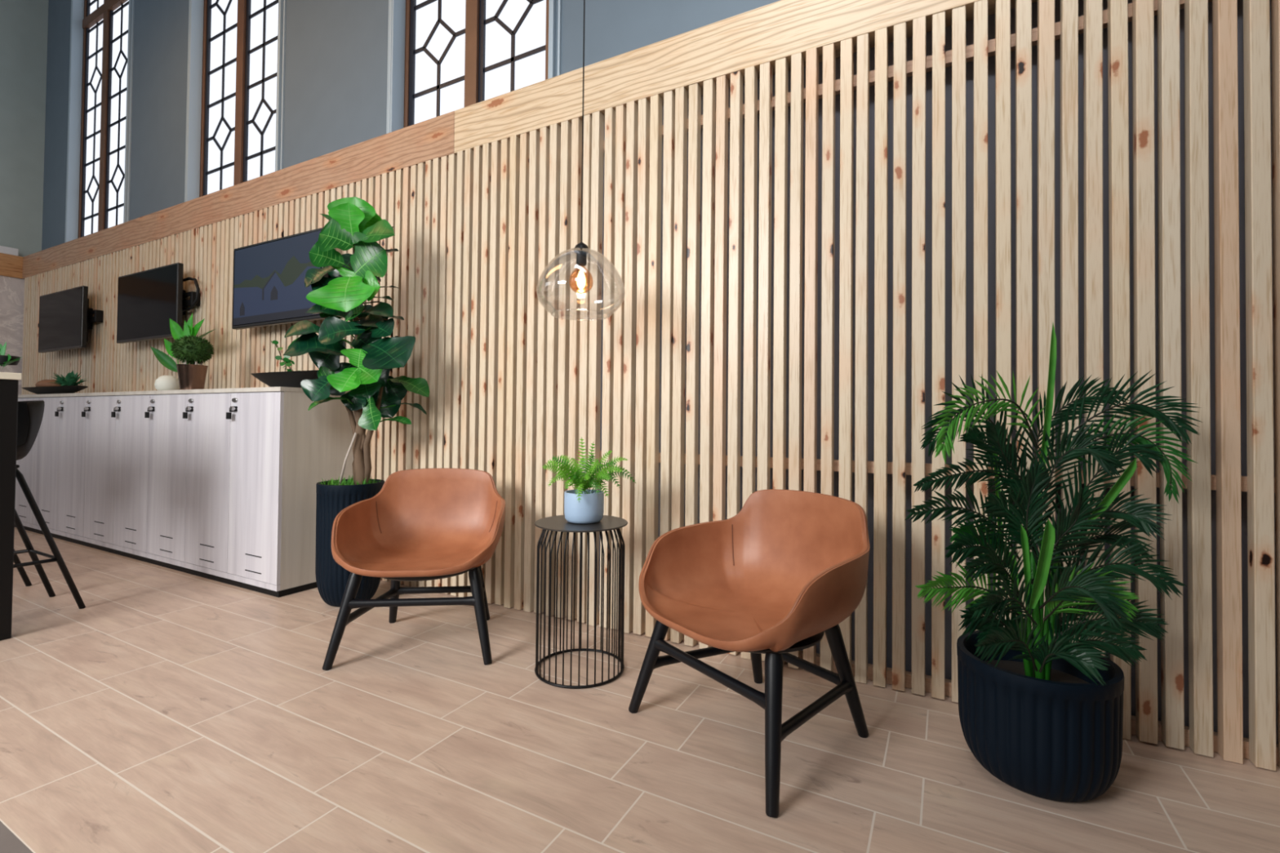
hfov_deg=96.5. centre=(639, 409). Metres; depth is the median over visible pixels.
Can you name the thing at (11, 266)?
trim
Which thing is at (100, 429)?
locker
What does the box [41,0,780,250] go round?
wall
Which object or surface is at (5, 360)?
table plant
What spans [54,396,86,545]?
locker
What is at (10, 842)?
floor strip
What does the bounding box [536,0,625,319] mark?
pendant lamp
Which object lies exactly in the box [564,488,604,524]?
pot
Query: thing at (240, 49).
window
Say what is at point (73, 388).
bowl
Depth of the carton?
6.30 m
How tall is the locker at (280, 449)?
1.135 m
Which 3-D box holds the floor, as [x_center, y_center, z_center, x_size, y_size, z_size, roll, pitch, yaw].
[-1.954,1.083,3.130,12.800,0.100,2.686,0,-1,28]
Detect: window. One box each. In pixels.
[78,0,128,238]
[199,0,278,197]
[403,0,549,128]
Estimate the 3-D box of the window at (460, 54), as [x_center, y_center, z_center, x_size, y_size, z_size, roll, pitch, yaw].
[-1.031,-3.240,3.624,1.271,3.226,0.072,0,-1,28]
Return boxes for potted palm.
[904,322,1201,802]
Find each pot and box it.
[315,479,384,607]
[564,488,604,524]
[956,630,1124,802]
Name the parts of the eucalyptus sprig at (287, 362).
stem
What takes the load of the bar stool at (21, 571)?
on the floor
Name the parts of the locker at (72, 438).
rail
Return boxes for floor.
[0,527,1279,852]
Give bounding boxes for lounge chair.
[322,467,505,670]
[628,488,870,817]
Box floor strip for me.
[0,821,33,852]
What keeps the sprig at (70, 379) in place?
in the bowl at (73, 388)
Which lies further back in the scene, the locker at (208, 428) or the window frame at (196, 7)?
the window frame at (196, 7)
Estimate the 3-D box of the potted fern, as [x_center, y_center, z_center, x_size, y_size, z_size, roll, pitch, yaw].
[-0.203,0.279,2.283,0.372,0.343,0.239,1,-1,-7]
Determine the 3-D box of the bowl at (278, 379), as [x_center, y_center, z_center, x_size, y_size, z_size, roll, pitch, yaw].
[-2.097,-0.176,3.420,0.740,0.103,0.240,0,-1,28]
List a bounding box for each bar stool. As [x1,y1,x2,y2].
[13,400,85,608]
[13,548,31,586]
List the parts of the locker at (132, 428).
rail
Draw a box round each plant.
[0,342,22,368]
[150,313,215,390]
[169,334,214,390]
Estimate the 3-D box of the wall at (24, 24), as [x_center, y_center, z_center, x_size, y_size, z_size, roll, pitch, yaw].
[-8.878,-3.379,3.436,0.300,3.700,7.540,0,-1,28]
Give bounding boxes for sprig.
[42,369,97,386]
[271,340,294,371]
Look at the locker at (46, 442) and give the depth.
4.68 m
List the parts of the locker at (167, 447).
rail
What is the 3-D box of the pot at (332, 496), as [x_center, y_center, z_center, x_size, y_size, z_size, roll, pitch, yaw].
[-1.570,0.714,3.095,0.332,0.645,0.332,0,-1,28]
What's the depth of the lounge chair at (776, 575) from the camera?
1.92 m
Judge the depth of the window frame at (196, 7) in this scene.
5.08 m
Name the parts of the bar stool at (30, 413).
leg, leg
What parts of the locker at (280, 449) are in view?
number plate, rail, door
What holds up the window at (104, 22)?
in the wall at (336, 51)
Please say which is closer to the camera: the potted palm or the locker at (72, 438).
the potted palm
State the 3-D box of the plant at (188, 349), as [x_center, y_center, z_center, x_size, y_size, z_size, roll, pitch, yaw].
[-2.997,-0.315,3.826,0.240,0.378,0.240,0,-1,28]
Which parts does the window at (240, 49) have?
pane, frame, pane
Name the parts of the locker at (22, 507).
rail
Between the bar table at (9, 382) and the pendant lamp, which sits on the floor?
the bar table at (9, 382)
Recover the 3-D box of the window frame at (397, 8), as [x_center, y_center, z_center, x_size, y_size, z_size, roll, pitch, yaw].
[-1.025,-3.266,3.566,1.420,3.270,0.150,0,-1,28]
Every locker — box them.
[14,397,36,532]
[32,396,63,538]
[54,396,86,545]
[81,395,116,553]
[111,395,150,562]
[144,394,187,573]
[182,392,235,584]
[226,391,355,597]
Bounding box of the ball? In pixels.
[35,379,62,386]
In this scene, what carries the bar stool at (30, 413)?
on the floor
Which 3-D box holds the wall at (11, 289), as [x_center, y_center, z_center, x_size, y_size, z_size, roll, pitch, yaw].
[-8.720,-0.291,3.227,0.180,2.520,7.440,0,-1,28]
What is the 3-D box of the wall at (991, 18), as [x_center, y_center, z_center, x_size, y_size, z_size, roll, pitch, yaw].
[-1.519,-0.234,3.622,12.500,2.560,0.060,0,-1,28]
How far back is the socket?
2.30 m
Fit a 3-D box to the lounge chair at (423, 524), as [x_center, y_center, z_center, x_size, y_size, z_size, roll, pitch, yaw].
[-0.951,0.661,2.541,0.685,0.753,0.605,1,-1,-6]
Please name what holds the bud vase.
on the countertop
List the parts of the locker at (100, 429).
rail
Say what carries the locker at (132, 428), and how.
on the floor
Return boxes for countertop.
[17,386,350,398]
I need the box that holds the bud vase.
[154,375,179,391]
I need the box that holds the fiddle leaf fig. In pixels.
[283,196,429,607]
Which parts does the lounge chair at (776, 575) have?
leg, leg, leg, leg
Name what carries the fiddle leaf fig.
on the floor
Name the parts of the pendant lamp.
lamp shade, cord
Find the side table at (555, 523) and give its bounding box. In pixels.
[534,515,627,688]
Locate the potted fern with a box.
[542,436,635,524]
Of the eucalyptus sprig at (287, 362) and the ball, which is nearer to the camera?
the eucalyptus sprig at (287, 362)
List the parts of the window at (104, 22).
pane, pane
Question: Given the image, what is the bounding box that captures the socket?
[573,241,589,266]
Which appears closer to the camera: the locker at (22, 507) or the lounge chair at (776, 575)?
the lounge chair at (776, 575)
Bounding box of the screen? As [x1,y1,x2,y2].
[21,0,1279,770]
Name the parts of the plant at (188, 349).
pot, stem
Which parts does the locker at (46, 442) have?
rail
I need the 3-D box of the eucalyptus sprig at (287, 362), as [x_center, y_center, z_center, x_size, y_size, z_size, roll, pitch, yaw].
[-2.154,-0.305,3.490,0.347,0.256,0.064,0,-1,32]
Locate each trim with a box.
[0,253,22,279]
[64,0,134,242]
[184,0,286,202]
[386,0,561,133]
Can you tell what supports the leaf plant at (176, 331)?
on the countertop
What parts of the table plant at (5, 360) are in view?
pot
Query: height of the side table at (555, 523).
0.585 m
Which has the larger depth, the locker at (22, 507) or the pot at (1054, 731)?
the locker at (22, 507)
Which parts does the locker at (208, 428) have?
rail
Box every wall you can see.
[0,0,48,257]
[0,275,24,395]
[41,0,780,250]
[599,0,1278,743]
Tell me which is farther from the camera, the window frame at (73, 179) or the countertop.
the window frame at (73, 179)
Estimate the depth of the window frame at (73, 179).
6.33 m
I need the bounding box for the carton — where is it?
[0,245,18,256]
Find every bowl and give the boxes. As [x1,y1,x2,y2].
[22,385,88,394]
[250,369,318,387]
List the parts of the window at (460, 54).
pane, pane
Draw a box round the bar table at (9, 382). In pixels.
[0,372,22,640]
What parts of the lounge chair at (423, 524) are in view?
leg, leg, leg, leg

